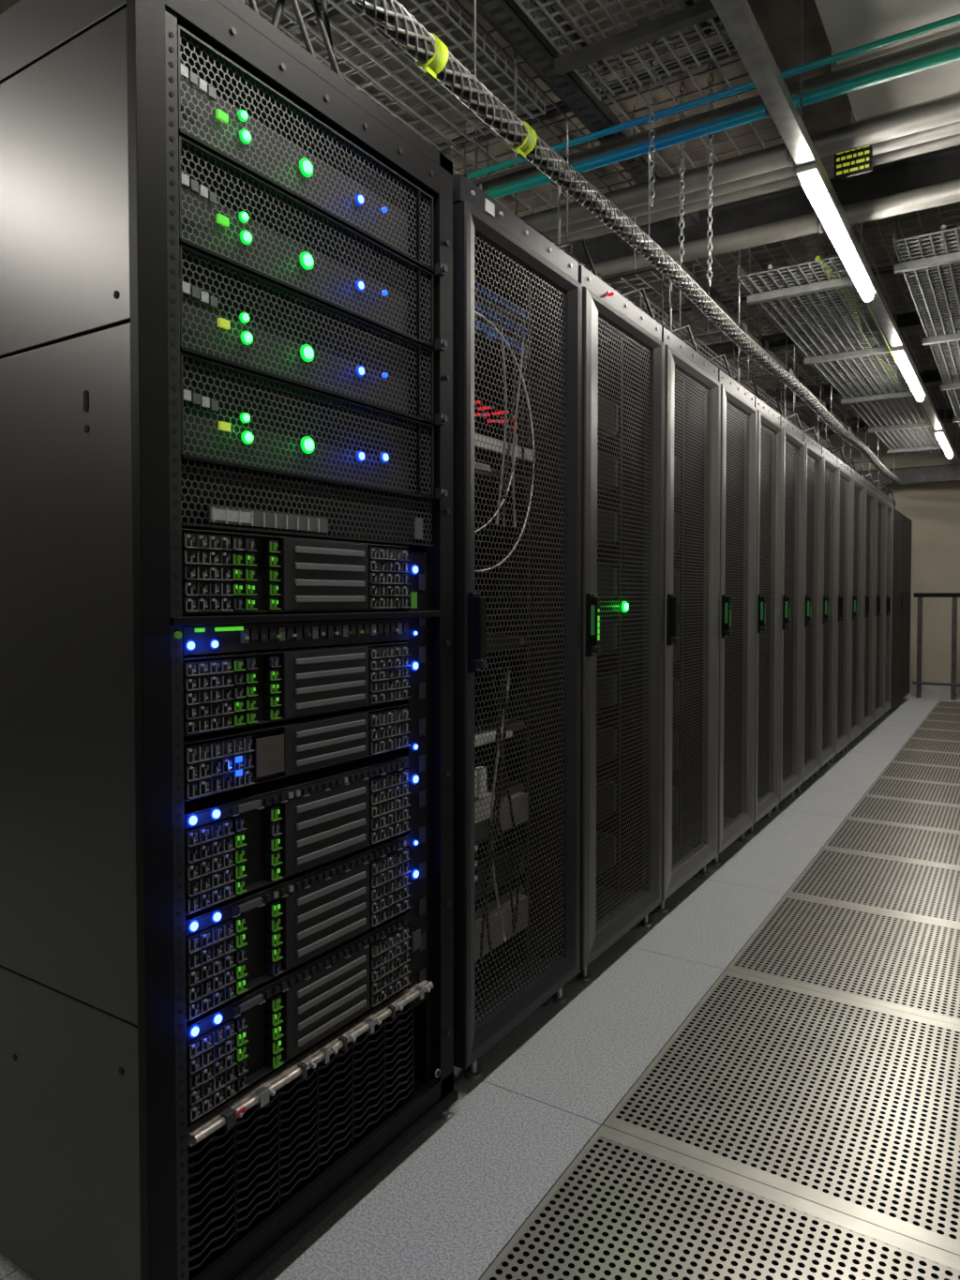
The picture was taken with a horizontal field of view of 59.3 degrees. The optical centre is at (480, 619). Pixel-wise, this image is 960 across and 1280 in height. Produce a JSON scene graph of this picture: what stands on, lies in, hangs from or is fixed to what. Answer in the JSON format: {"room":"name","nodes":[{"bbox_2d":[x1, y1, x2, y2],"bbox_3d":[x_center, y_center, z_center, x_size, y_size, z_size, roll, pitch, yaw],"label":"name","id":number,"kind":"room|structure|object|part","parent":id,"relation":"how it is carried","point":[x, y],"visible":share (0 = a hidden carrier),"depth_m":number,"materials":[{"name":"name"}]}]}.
{"room":"server room","nodes":[
{"label":"server room","id":0,"kind":"room"},
{"bbox_2d":[0,690,959,1279],"bbox_3d":[0.970,1.105,4.875,6.800,0.060,15.200,1,2,33],"label":"floor","id":1,"kind":"structure","parent":0,"point":[759,1079],"depth_m":2.07,"materials":[{"name":"grey metal"}]},
{"bbox_2d":[0,0,457,1279],"bbox_3d":[-0.736,0.059,1.891,1.120,2.190,0.817,1,2,33],"label":"rack","id":2,"kind":"object","parent":1,"relation":"on","point":[94,1099],"visible":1,"depth_m":1.35,"materials":[{"name":"black metal"}]},
{"bbox_3d":[-0.970,0.053,1.565,1.078,2.160,0.012,1,2,33],"label":"panel","id":3,"kind":"part","parent":2,"relation":"part of","materials":[{"name":"black metal"}]},
{"bbox_2d":[181,528,410,614],"bbox_3d":[-0.598,-0.087,1.750,0.701,0.134,0.578,1,2,33],"label":"server","id":4,"kind":"object","parent":2,"relation":"in","point":[223,572],"visible":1,"depth_m":1.51,"materials":[{"name":"black metal"}]},
{"bbox_2d":[182,641,410,736],"bbox_3d":[-0.598,0.112,1.755,0.701,0.123,0.578,1,2,33],"label":"server","id":5,"kind":"object","parent":2,"relation":"in","point":[221,691],"visible":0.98,"depth_m":1.51,"materials":[{"name":"black metal"}]},
{"bbox_2d":[183,702,410,801],"bbox_3d":[-0.597,0.230,1.758,0.704,0.093,0.578,1,2,33],"label":"server","id":6,"kind":"object","parent":2,"relation":"in","point":[215,762],"visible":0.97,"depth_m":1.52,"materials":[{"name":"black metal"}]},
{"bbox_3d":[-0.380,0.239,1.456,0.007,0.066,0.115,1,2,29],"label":"info plate","id":7,"kind":"part","parent":6,"relation":"part of","materials":[{"name":"grey metal"}]},
{"bbox_2d":[184,752,410,915],"bbox_3d":[-0.598,0.377,1.762,0.701,0.162,0.578,1,2,33],"label":"server","id":8,"kind":"object","parent":2,"relation":"in","point":[242,840],"visible":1,"depth_m":1.52,"materials":[{"name":"black metal"}]},
{"bbox_2d":[185,833,410,1021],"bbox_3d":[-0.598,0.547,1.767,0.701,0.162,0.578,1,2,33],"label":"server","id":9,"kind":"object","parent":2,"relation":"in","point":[235,945],"visible":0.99,"depth_m":1.52,"materials":[{"name":"black metal"}]},
{"bbox_2d":[186,911,411,1123],"bbox_3d":[-0.598,0.715,1.771,0.701,0.157,0.578,1,2,33],"label":"server","id":10,"kind":"object","parent":2,"relation":"in","point":[236,1043],"visible":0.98,"depth_m":1.53,"materials":[{"name":"black metal"}]},
{"bbox_2d":[187,993,414,1271],"bbox_3d":[-0.555,0.945,1.762,0.589,0.217,0.602,1,2,33],"label":"panel","id":11,"kind":"object","parent":2,"relation":"in","point":[235,1175],"visible":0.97,"depth_m":1.56,"materials":[{"name":"black metal"}]},
{"bbox_2d":[177,24,434,272],"bbox_3d":[-0.615,-0.848,1.795,0.802,0.164,0.670,1,2,33],"label":"server","id":12,"kind":"object","parent":2,"relation":"in","point":[224,109],"visible":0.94,"depth_m":1.53,"materials":[{"name":"black metal"}]},
{"bbox_2d":[171,610,440,655],"bbox_3d":[-0.573,0.014,1.783,0.710,0.061,0.710,1,2,33],"label":"switch","id":13,"kind":"object","parent":2,"relation":"in","point":[203,633],"visible":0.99,"depth_m":1.51,"materials":[{"name":"black metal"}]},
{"bbox_2d":[171,610,440,626],"bbox_3d":[-0.576,-0.010,1.784,0.704,0.014,0.710,1,2,33],"label":"shelf","id":14,"kind":"object","parent":13,"relation":"attached to","point":[337,618],"depth_m":1.56,"materials":[{"name":"black metal"}]},
{"bbox_2d":[178,134,435,348],"bbox_3d":[-0.615,-0.680,1.800,0.802,0.164,0.670,1,2,33],"label":"server","id":15,"kind":"object","parent":2,"relation":"in","point":[228,214],"visible":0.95,"depth_m":1.53,"materials":[{"name":"black metal"}]},
{"bbox_2d":[180,352,435,499],"bbox_3d":[-0.615,-0.347,1.808,0.802,0.164,0.670,1,2,33],"label":"server","id":16,"kind":"object","parent":2,"relation":"in","point":[232,417],"visible":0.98,"depth_m":1.54,"materials":[{"name":"black metal"}]},
{"bbox_2d":[180,459,434,546],"bbox_3d":[-0.323,-0.207,1.625,0.096,0.102,0.670,1,2,33],"label":"panel","id":17,"kind":"object","parent":2,"relation":"in","point":[214,499],"visible":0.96,"depth_m":1.54,"materials":[{"name":"grey metal"}]},
{"bbox_2d":[187,979,433,1146],"bbox_3d":[-0.289,0.820,1.611,0.037,0.024,0.638,1,2,33],"label":"bar","id":18,"kind":"object","parent":2,"relation":"attached to","point":[225,1117],"visible":1,"depth_m":1.54,"materials":[{"name":"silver metal"}]},
{"bbox_2d":[395,550,427,1010],"bbox_3d":[-0.148,0.353,1.865,0.046,1.005,0.068,1,2,33],"label":"rail","id":19,"kind":"object","parent":2,"relation":"in","point":[416,752],"visible":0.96,"depth_m":1.85,"materials":[{"name":"black metal"}]},
{"bbox_2d":[452,174,582,1084],"bbox_3d":[-0.311,0.042,2.540,1.134,2.190,0.629,1,2,33],"label":"rack","id":20,"kind":"object","parent":1,"relation":"on","point":[518,295],"visible":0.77,"depth_m":2.39,"materials":[{"name":"black metal"}]},
{"bbox_3d":[-0.002,0.032,2.003,0.034,0.190,0.036,1,2,33],"label":"swing handle","id":21,"kind":"part","parent":20,"relation":"part of","materials":[{"name":"black plastic"}]},
{"bbox_3d":[0.115,0.033,2.249,0.001,1.925,0.477,1,2,33],"label":"door","id":22,"kind":"part","parent":20,"relation":"part of","materials":[{"name":"black metal"}]},
{"bbox_2d":[568,265,665,983],"bbox_3d":[0.048,0.027,3.099,1.134,2.190,0.675,1,2,33],"label":"rack","id":23,"kind":"object","parent":1,"relation":"on","point":[624,350],"visible":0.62,"depth_m":3.02,"materials":[{"name":"black metal"}]},
{"bbox_3d":[0.345,0.017,2.543,0.034,0.190,0.036,1,2,33],"label":"swing handle","id":24,"kind":"part","parent":23,"relation":"part of","materials":[{"name":"black plastic"}]},
{"bbox_3d":[0.484,0.017,2.823,0.001,1.925,0.449,1,2,33],"label":"door","id":25,"kind":"part","parent":23,"relation":"part of","materials":[{"name":"black metal"}]},
{"bbox_2d":[649,327,721,914],"bbox_3d":[0.415,0.012,3.671,1.134,2.190,0.665,1,2,33],"label":"rack","id":26,"kind":"object","parent":1,"relation":"on","point":[692,385],"visible":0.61,"depth_m":3.58,"materials":[{"name":"black metal"}]},
{"bbox_3d":[0.715,0.002,3.119,0.034,0.190,0.036,1,2,33],"label":"swing handle","id":27,"kind":"part","parent":26,"relation":"part of","materials":[{"name":"black plastic"}]},
{"bbox_3d":[0.851,0.002,3.395,0.001,1.925,0.442,1,2,33],"label":"door","id":28,"kind":"part","parent":26,"relation":"part of","materials":[{"name":"black metal"}]},
{"bbox_2d":[706,369,757,866],"bbox_3d":[0.758,-0.002,4.205,1.134,2.190,0.585,1,2,33],"label":"rack","id":29,"kind":"object","parent":1,"relation":"on","point":[739,413],"visible":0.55,"depth_m":4.09,"materials":[{"name":"black metal"}]},
{"bbox_3d":[1.079,-0.013,3.687,0.034,0.190,0.036,1,2,33],"label":"swing handle","id":30,"kind":"part","parent":29,"relation":"part of","materials":[{"name":"black plastic"}]},
{"bbox_3d":[1.194,-0.012,3.928,0.001,1.925,0.388,1,2,33],"label":"door","id":31,"kind":"part","parent":29,"relation":"part of","materials":[{"name":"black metal"}]},
{"bbox_2d":[744,396,783,834],"bbox_3d":[1.060,-0.015,4.675,1.134,2.190,0.510,1,2,33],"label":"rack","id":32,"kind":"object","parent":1,"relation":"on","point":[770,431],"visible":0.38,"depth_m":4.54,"materials":[{"name":"black metal"}]},
{"bbox_3d":[1.401,-0.027,4.188,0.034,0.190,0.036,1,2,33],"label":"swing handle","id":33,"kind":"part","parent":32,"relation":"part of","materials":[{"name":"black plastic"}]},
{"bbox_3d":[1.494,-0.025,4.396,0.001,1.925,0.338,1,2,33],"label":"door","id":34,"kind":"part","parent":32,"relation":"part of","materials":[{"name":"black metal"}]},
{"bbox_2d":[770,415,805,812],"bbox_3d":[1.351,-0.027,5.129,1.134,2.190,0.550,1,2,33],"label":"rack","id":35,"kind":"object","parent":1,"relation":"on","point":[793,445],"visible":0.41,"depth_m":5.00,"materials":[{"name":"black metal"}]},
{"bbox_3d":[1.682,-0.038,4.625,0.034,0.190,0.036,1,2,33],"label":"swing handle","id":36,"kind":"part","parent":35,"relation":"part of","materials":[{"name":"black"}]},
{"bbox_3d":[1.786,-0.037,4.851,0.001,1.925,0.364,1,2,33],"label":"door","id":37,"kind":"part","parent":35,"relation":"part of","materials":[{"name":"black metal"}]},
{"bbox_2d":[794,432,823,792],"bbox_3d":[1.651,-0.039,5.596,1.134,2.190,0.540,1,2,33],"label":"rack","id":38,"kind":"object","parent":1,"relation":"on","point":[814,459],"visible":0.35,"depth_m":5.47,"materials":[{"name":"black metal"}]},
{"bbox_3d":[1.984,-0.051,5.096,0.034,0.190,0.036,1,2,33],"label":"swing handle","id":39,"kind":"part","parent":38,"relation":"part of","materials":[{"name":"black"}]},
{"bbox_3d":[2.086,-0.050,5.318,0.001,1.925,0.358,1,2,33],"label":"door","id":40,"kind":"part","parent":38,"relation":"part of","materials":[{"name":"black metal"}]},
{"bbox_2d":[813,446,839,776],"bbox_3d":[1.946,-0.052,6.054,1.134,2.190,0.530,1,2,33],"label":"rack","id":41,"kind":"object","parent":1,"relation":"on","point":[831,470],"visible":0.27,"depth_m":5.92,"materials":[{"name":"black metal"}]},
{"bbox_3d":[2.281,-0.063,5.559,0.034,0.190,0.036,1,2,33],"label":"swing handle","id":42,"kind":"part","parent":41,"relation":"part of","materials":[{"name":"black"}]},
{"bbox_3d":[2.381,-0.062,5.776,0.001,1.925,0.351,1,2,33],"label":"door","id":43,"kind":"part","parent":41,"relation":"part of","materials":[{"name":"black metal"}]},
{"bbox_2d":[828,457,853,763],"bbox_3d":[2.253,-0.065,6.534,1.134,2.190,0.590,1,2,33],"label":"rack","id":44,"kind":"object","parent":1,"relation":"on","point":[846,480],"visible":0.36,"depth_m":6.42,"materials":[{"name":"black metal"}]},
{"bbox_3d":[2.573,-0.076,6.013,0.034,0.190,0.036,1,2,33],"label":"swing handle","id":45,"kind":"part","parent":44,"relation":"part of","materials":[{"name":"black plastic"}]},
{"bbox_3d":[2.689,-0.075,6.256,0.001,1.925,0.392,1,2,33],"label":"door","id":46,"kind":"part","parent":44,"relation":"part of","materials":[{"name":"black metal"}]},
{"bbox_3d":[2.683,-0.062,6.252,0.040,2.050,0.580,1,2,33],"label":"door frame","id":47,"kind":"part","parent":44,"relation":"part of","materials":[{"name":"grey metal"}]},
{"bbox_2d":[843,468,865,750],"bbox_3d":[2.583,-0.078,7.047,1.134,2.190,0.610,1,2,33],"label":"rack","id":48,"kind":"object","parent":1,"relation":"on","point":[859,489],"visible":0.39,"depth_m":6.94,"materials":[{"name":"black metal"}]},
{"bbox_3d":[2.897,-0.089,6.518,0.034,0.190,0.036,1,2,33],"label":"swing handle","id":49,"kind":"part","parent":48,"relation":"part of","materials":[{"name":"black plastic"}]},
{"bbox_3d":[3.019,-0.088,6.770,0.001,1.925,0.405,1,2,33],"label":"door","id":50,"kind":"part","parent":48,"relation":"part of","materials":[{"name":"black metal"}]},
{"bbox_3d":[3.012,-0.076,6.765,0.040,2.050,0.600,1,2,33],"label":"door frame","id":51,"kind":"part","parent":48,"relation":"part of","materials":[{"name":"grey metal"}]},
{"bbox_2d":[854,478,877,739],"bbox_3d":[2.929,-0.093,7.585,1.134,2.190,0.650,1,2,33],"label":"rack","id":52,"kind":"object","parent":1,"relation":"on","point":[871,497],"visible":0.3,"depth_m":7.49,"materials":[{"name":"black metal"}]},
{"bbox_3d":[3.232,-0.103,7.039,0.034,0.190,0.036,1,2,33],"label":"swing handle","id":53,"kind":"part","parent":52,"relation":"part of","materials":[{"name":"black plastic"}]},
{"bbox_3d":[3.365,-0.103,7.309,0.001,1.925,0.432,1,2,33],"label":"door","id":54,"kind":"part","parent":52,"relation":"part of","materials":[{"name":"black metal"}]},
{"bbox_3d":[3.358,-0.090,7.304,0.040,2.050,0.640,1,2,33],"label":"door frame","id":55,"kind":"part","parent":52,"relation":"part of","materials":[{"name":"grey metal"}]},
{"bbox_2d":[866,486,888,729],"bbox_3d":[3.291,-0.108,8.149,1.134,2.190,0.670,1,2,33],"label":"rack","id":56,"kind":"object","parent":1,"relation":"on","point":[881,508],"visible":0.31,"depth_m":8.06,"materials":[{"name":"black metal"}]},
{"bbox_3d":[3.589,-0.118,7.594,0.034,0.190,0.036,1,2,33],"label":"swing handle","id":57,"kind":"part","parent":56,"relation":"part of","materials":[{"name":"black plastic"}]},
{"bbox_3d":[3.727,-0.118,7.872,0.001,1.925,0.446,1,2,33],"label":"door","id":58,"kind":"part","parent":56,"relation":"part of","materials":[{"name":"black metal"}]},
{"bbox_3d":[3.720,-0.105,7.867,0.040,2.050,0.660,1,2,33],"label":"door frame","id":59,"kind":"part","parent":56,"relation":"part of","materials":[{"name":"grey metal"}]},
{"bbox_2d":[880,495,893,720],"bbox_3d":[3.604,-0.121,8.637,1.134,2.190,0.470,1,2,33],"label":"rack","id":60,"kind":"object","parent":1,"relation":"on","point":[890,507],"visible":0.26,"depth_m":8.48,"materials":[{"name":"black metal"}]},
{"bbox_3d":[4.039,-0.131,8.358,0.001,1.925,0.310,1,2,33],"label":"door","id":61,"kind":"part","parent":60,"relation":"part of","materials":[{"name":"black metal"}]},
{"bbox_3d":[3.956,-0.133,8.166,0.034,0.190,0.036,1,2,33],"label":"swing handle","id":62,"kind":"part","parent":60,"relation":"part of","materials":[{"name":"black plastic"}]},
{"bbox_3d":[4.033,-0.118,8.355,0.040,2.050,0.460,1,2,33],"label":"door frame","id":63,"kind":"part","parent":60,"relation":"part of","materials":[{"name":"grey metal"}]},
{"bbox_2d":[891,508,912,707],"bbox_3d":[4.179,-0.110,9.546,1.120,2.120,1.620,1,2,33],"label":"tall cabinet","id":64,"kind":"object","parent":1,"relation":"on","point":[902,524],"visible":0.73,"depth_m":9.15,"materials":[{"name":"black metal"}]},
{"bbox_2d":[912,592,959,699],"bbox_3d":[6.280,0.329,9.415,2.590,1.250,0.050,1,2,33],"label":"handrail","id":65,"kind":"object","parent":1,"relation":"on","point":[920,595],"visible":1,"depth_m":9.94,"materials":[{"name":"black metal"}]},
{"bbox_2d":[0,0,959,423],"bbox_3d":[0.970,-2.424,4.780,7.000,0.100,15.400,1,2,33],"label":"ceiling","id":66,"kind":"structure","parent":0,"point":[779,21],"depth_m":3.92,"materials":[{"name":"concrete"}]},
{"bbox_2d":[245,0,545,150],"bbox_3d":[-0.536,-2.134,2.784,0.790,0.372,1.807,1,2,33],"label":"basket tray","id":67,"kind":"object","parent":66,"relation":"hanging from","point":[334,5],"visible":0.42,"depth_m":3.06,"materials":[{"name":"metal"}]},
{"bbox_2d":[257,0,783,216],"bbox_3d":[-0.554,-2.227,2.553,2.054,0.174,4.804,1,2,33],"label":"grid","id":68,"kind":"object","parent":66,"relation":"attached to","point":[557,109],"visible":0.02,"depth_m":3.48,"materials":[{"name":"metal"}]},
{"bbox_2d":[468,0,699,227],"bbox_3d":[0.056,-2.165,2.789,0.100,0.311,3.850,1,2,33],"label":"cable tray","id":69,"kind":"object","parent":66,"relation":"attached to","point":[506,17],"visible":0.68,"depth_m":3.17,"materials":[{"name":"black metal"}]},
{"bbox_2d":[513,0,737,101],"bbox_3d":[0.135,-2.108,2.173,0.640,0.392,2.104,1,2,33],"label":"basket tray","id":70,"kind":"object","parent":66,"relation":"hanging from","point":[689,14],"visible":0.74,"depth_m":2.84,"materials":[{"name":"metal"}]},
{"bbox_2d":[240,0,342,77],"bbox_3d":[-0.429,-1.663,1.891,0.126,1.247,0.911,1,2,33],"label":"cable bundle","id":71,"kind":"object","parent":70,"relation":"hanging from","point":[323,24],"visible":0.12,"depth_m":1.95,"materials":[{"name":"black"}]},
{"bbox_2d":[350,0,903,486],"bbox_3d":[2.175,-1.746,5.749,0.082,0.506,11.504,1,2,33],"label":"cable bundle","id":72,"kind":"object","parent":66,"relation":"hanging from","point":[429,52],"visible":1,"depth_m":2.71,"materials":[{"name":"metal"}]},
{"bbox_2d":[648,1,655,206],"bbox_3d":[0.649,-1.945,3.181,0.018,0.770,0.018,0,2,-12],"label":"hanging chain","id":73,"kind":"object","parent":66,"relation":"hanging from","point":[652,62],"visible":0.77,"depth_m":3.18,"materials":[{"name":"metal"}]},
{"bbox_2d":[678,72,685,263],"bbox_3d":[0.843,-1.915,3.521,0.018,0.853,0.018,0,2,-12],"label":"hanging chain","id":74,"kind":"object","parent":66,"relation":"hanging from","point":[682,82],"visible":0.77,"depth_m":3.52,"materials":[{"name":"metal"}]},
{"bbox_2d":[472,50,895,509],"bbox_3d":[2.618,-1.798,6.830,0.497,1.260,9.400,1,2,33],"label":"ladder","id":75,"kind":"object","parent":66,"relation":"hanging from","point":[516,171],"visible":0.09,"depth_m":4.03,"materials":[{"name":"metal"}]},
{"bbox_2d":[518,123,883,492],"bbox_3d":[2.611,-1.743,6.836,0.056,0.570,9.203,1,2,33],"label":"cable bundle","id":76,"kind":"object","parent":75,"relation":"hanging from","point":[580,263],"visible":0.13,"depth_m":3.67,"materials":[{"name":"metal"}]},
{"bbox_2d":[707,62,713,286],"bbox_3d":[0.944,-1.850,3.458,0.018,0.965,0.018,0,2,-12],"label":"hanging chain","id":77,"kind":"object","parent":66,"relation":"hanging from","point":[710,154],"visible":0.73,"depth_m":3.46,"materials":[{"name":"metal"}]},
{"bbox_2d":[462,14,959,180],"bbox_3d":[0.187,-2.139,3.567,6.800,0.403,0.027,1,2,33],"label":"pipe","id":78,"kind":"object","parent":66,"relation":"hanging from","point":[955,19],"visible":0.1,"depth_m":3.10,"materials":[{"name":"metal"}]},
{"bbox_2d":[475,45,959,198],"bbox_3d":[0.236,-2.107,3.644,6.800,0.472,0.045,1,2,33],"label":"pipe","id":79,"kind":"object","parent":66,"relation":"hanging from","point":[949,55],"visible":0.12,"depth_m":3.17,"materials":[{"name":"metal"}]},
{"bbox_2d":[481,31,959,199],"bbox_3d":[0.290,-2.138,3.727,6.800,0.414,0.090,1,2,33],"label":"ceiling pipe","id":80,"kind":"object","parent":66,"relation":"hanging from","point":[953,40],"depth_m":3.22,"materials":[{"name":"metal"}]},
{"bbox_2d":[515,93,959,231],"bbox_3d":[0.430,-2.102,3.947,6.800,0.499,0.101,1,2,33],"label":"ceiling pipe","id":81,"kind":"object","parent":66,"relation":"attached to","point":[940,112],"depth_m":3.45,"materials":[{"name":"metal"}]},
{"bbox_2d":[640,273,847,460],"bbox_3d":[2.498,-2.152,7.936,0.730,0.612,6.854,1,2,33],"label":"basket tray","id":82,"kind":"object","parent":66,"relation":"hanging from","point":[666,323],"visible":0.14,"depth_m":6.23,"materials":[{"name":"metal"}]},
{"bbox_2d":[531,120,959,239],"bbox_3d":[0.517,-2.121,4.081,6.800,0.468,0.078,1,2,33],"label":"ceiling pipe","id":83,"kind":"object","parent":66,"relation":"attached to","point":[953,128],"depth_m":3.65,"materials":[{"name":"grey metal"}]},
{"bbox_2d":[549,133,959,243],"bbox_3d":[0.619,-2.148,4.241,6.800,0.423,0.067,1,2,33],"label":"ceiling pipe","id":84,"kind":"object","parent":66,"relation":"attached to","point":[954,140],"depth_m":3.83,"materials":[{"name":"metal"}]},
{"bbox_2d":[563,146,959,265],"bbox_3d":[0.916,-2.170,4.703,6.800,0.403,0.110,1,2,33],"label":"crossbeam","id":85,"kind":"object","parent":66,"relation":"attached to","point":[943,166],"depth_m":4.28,"materials":[{"name":"grey metal"}]},
{"bbox_2d":[571,179,959,276],"bbox_3d":[0.754,-2.090,4.453,6.800,0.549,0.101,1,2,33],"label":"ceiling pipe","id":86,"kind":"object","parent":66,"relation":"attached to","point":[946,192],"depth_m":3.96,"materials":[{"name":"metal"}]},
{"bbox_2d":[685,259,857,449],"bbox_3d":[3.077,-2.234,7.920,0.072,0.446,7.450,1,2,33],"label":"conduit","id":87,"kind":"object","parent":66,"relation":"attached to","point":[687,301],"visible":0.22,"depth_m":6.17,"materials":[{"name":"metal"}]},
{"bbox_2d":[684,258,877,457],"bbox_3d":[3.161,-2.220,7.866,0.084,0.472,7.450,1,2,33],"label":"conduit","id":88,"kind":"object","parent":66,"relation":"attached to","point":[714,293],"visible":0.3,"depth_m":6.08,"materials":[{"name":"metal"}]},
{"bbox_2d":[612,201,959,437],"bbox_3d":[3.769,-2.341,7.203,4.304,0.194,6.904,1,2,33],"label":"grid","id":89,"kind":"object","parent":66,"relation":"attached to","point":[888,270],"visible":0.2,"depth_m":5.87,"materials":[{"name":"metal"}]},
{"bbox_2d":[719,249,888,469],"bbox_3d":[3.313,-2.111,7.772,0.068,0.684,7.450,1,2,33],"label":"conduit","id":90,"kind":"object","parent":66,"relation":"attached to","point":[742,323],"visible":0.17,"depth_m":6.03,"materials":[{"name":"black metal"}]},
{"bbox_2d":[693,304,959,361],"bbox_3d":[2.051,-2.230,6.469,6.800,0.378,0.110,1,2,33],"label":"crossbeam","id":91,"kind":"object","parent":66,"relation":"attached to","point":[908,321],"depth_m":6.27,"materials":[{"name":"grey metal"}]},
{"bbox_2d":[710,0,959,465],"bbox_3d":[1.905,-2.030,4.191,0.064,0.655,15.000,1,2,33],"label":"rail","id":92,"kind":"object","parent":66,"relation":"hanging from","point":[737,17],"visible":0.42,"depth_m":2.81,"materials":[{"name":"metal"}]},
{"bbox_2d":[797,162,876,301],"bbox_3d":[1.610,-1.656,3.742,0.072,0.069,1.510,1,2,33],"label":"ceiling light","id":93,"kind":"object","parent":92,"relation":"attached to","point":[813,182],"visible":1,"depth_m":3.51,"materials":[{"name":"white plastic"}]},
{"bbox_2d":[891,346,925,401],"bbox_3d":[3.055,-1.716,5.992,0.072,0.069,1.460,1,2,33],"label":"ceiling light","id":94,"kind":"object","parent":92,"relation":"attached to","point":[900,354],"visible":1,"depth_m":5.79,"materials":[{"name":"white plastic"}]},
{"bbox_2d":[934,429,953,458],"bbox_3d":[4.781,-1.788,8.680,0.072,0.069,1.510,1,2,33],"label":"ceiling light","id":95,"kind":"object","parent":92,"relation":"attached to","point":[941,435],"visible":1,"depth_m":8.47,"materials":[{"name":"white plastic"}]},
{"bbox_2d":[737,224,944,455],"bbox_3d":[3.470,-2.160,7.311,0.580,0.562,6.854,1,2,33],"label":"basket tray","id":96,"kind":"object","parent":66,"relation":"hanging from","point":[912,420],"visible":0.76,"depth_m":5.81,"materials":[{"name":"metal"}]},
{"bbox_2d":[866,301,896,362],"bbox_3d":[2.425,-1.772,5.124,0.010,0.129,1.321,1,2,34],"label":"cable","id":97,"kind":"object","parent":96,"relation":"hanging from","point":[868,305],"visible":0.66,"depth_m":5.15,"materials":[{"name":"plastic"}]},
{"bbox_2d":[833,144,873,180],"bbox_3d":[1.482,-1.835,3.353,0.140,0.140,0.015,1,2,33],"label":"board","id":98,"kind":"object","parent":66,"relation":"attached to","point":[856,161],"visible":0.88,"depth_m":3.35,"materials":[{"name":"black plastic"}]},
{"bbox_2d":[759,368,959,404],"bbox_3d":[3.023,-2.270,7.983,6.800,0.378,0.110,1,2,33],"label":"crossbeam","id":99,"kind":"object","parent":66,"relation":"attached to","point":[929,378],"depth_m":7.83,"materials":[{"name":"grey metal"}]},
{"bbox_2d":[798,408,959,434],"bbox_3d":[3.996,-2.310,9.498,6.800,0.378,0.110,1,2,33],"label":"crossbeam","id":100,"kind":"object","parent":66,"relation":"attached to","point":[861,425],"depth_m":9.35,"materials":[{"name":"grey metal"}]},
{"bbox_2d":[814,0,959,124],"bbox_3d":[1.431,-2.192,2.856,0.540,0.240,1.450,1,2,33],"label":"air duct","id":101,"kind":"object","parent":66,"relation":"attached to","point":[848,24],"visible":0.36,"depth_m":3.05,"materials":[{"name":"silver metal"}]},
{"bbox_2d":[856,463,959,486],"bbox_3d":[4.833,-2.115,10.808,6.800,0.838,0.110,1,2,33],"label":"crossbeam","id":102,"kind":"object","parent":66,"relation":"attached to","point":[946,473],"depth_m":10.41,"materials":[{"name":"grey metal"}]},
{"bbox_2d":[892,214,959,426],"bbox_3d":[4.210,-2.157,6.836,0.820,0.542,6.854,1,2,33],"label":"basket tray","id":103,"kind":"object","parent":66,"relation":"hanging from","point":[945,259],"visible":1,"depth_m":4.85,"materials":[{"name":"metal"}]},
{"bbox_2d":[813,422,959,683],"bbox_3d":[5.103,-0.791,11.264,7.000,3.510,0.100,1,2,33],"label":"wall","id":104,"kind":"structure","parent":0,"point":[933,509],"depth_m":10.79,"materials":[{"name":"paint"}]},
{"bbox_2d":[909,682,959,692],"bbox_3d":[5.072,0.860,11.259,6.800,0.090,0.015,1,2,33],"label":"baseboard","id":105,"kind":"structure","parent":104,"relation":"attached to","point":[926,687],"depth_m":10.78,"materials":[{"name":"grey"}]}
]}

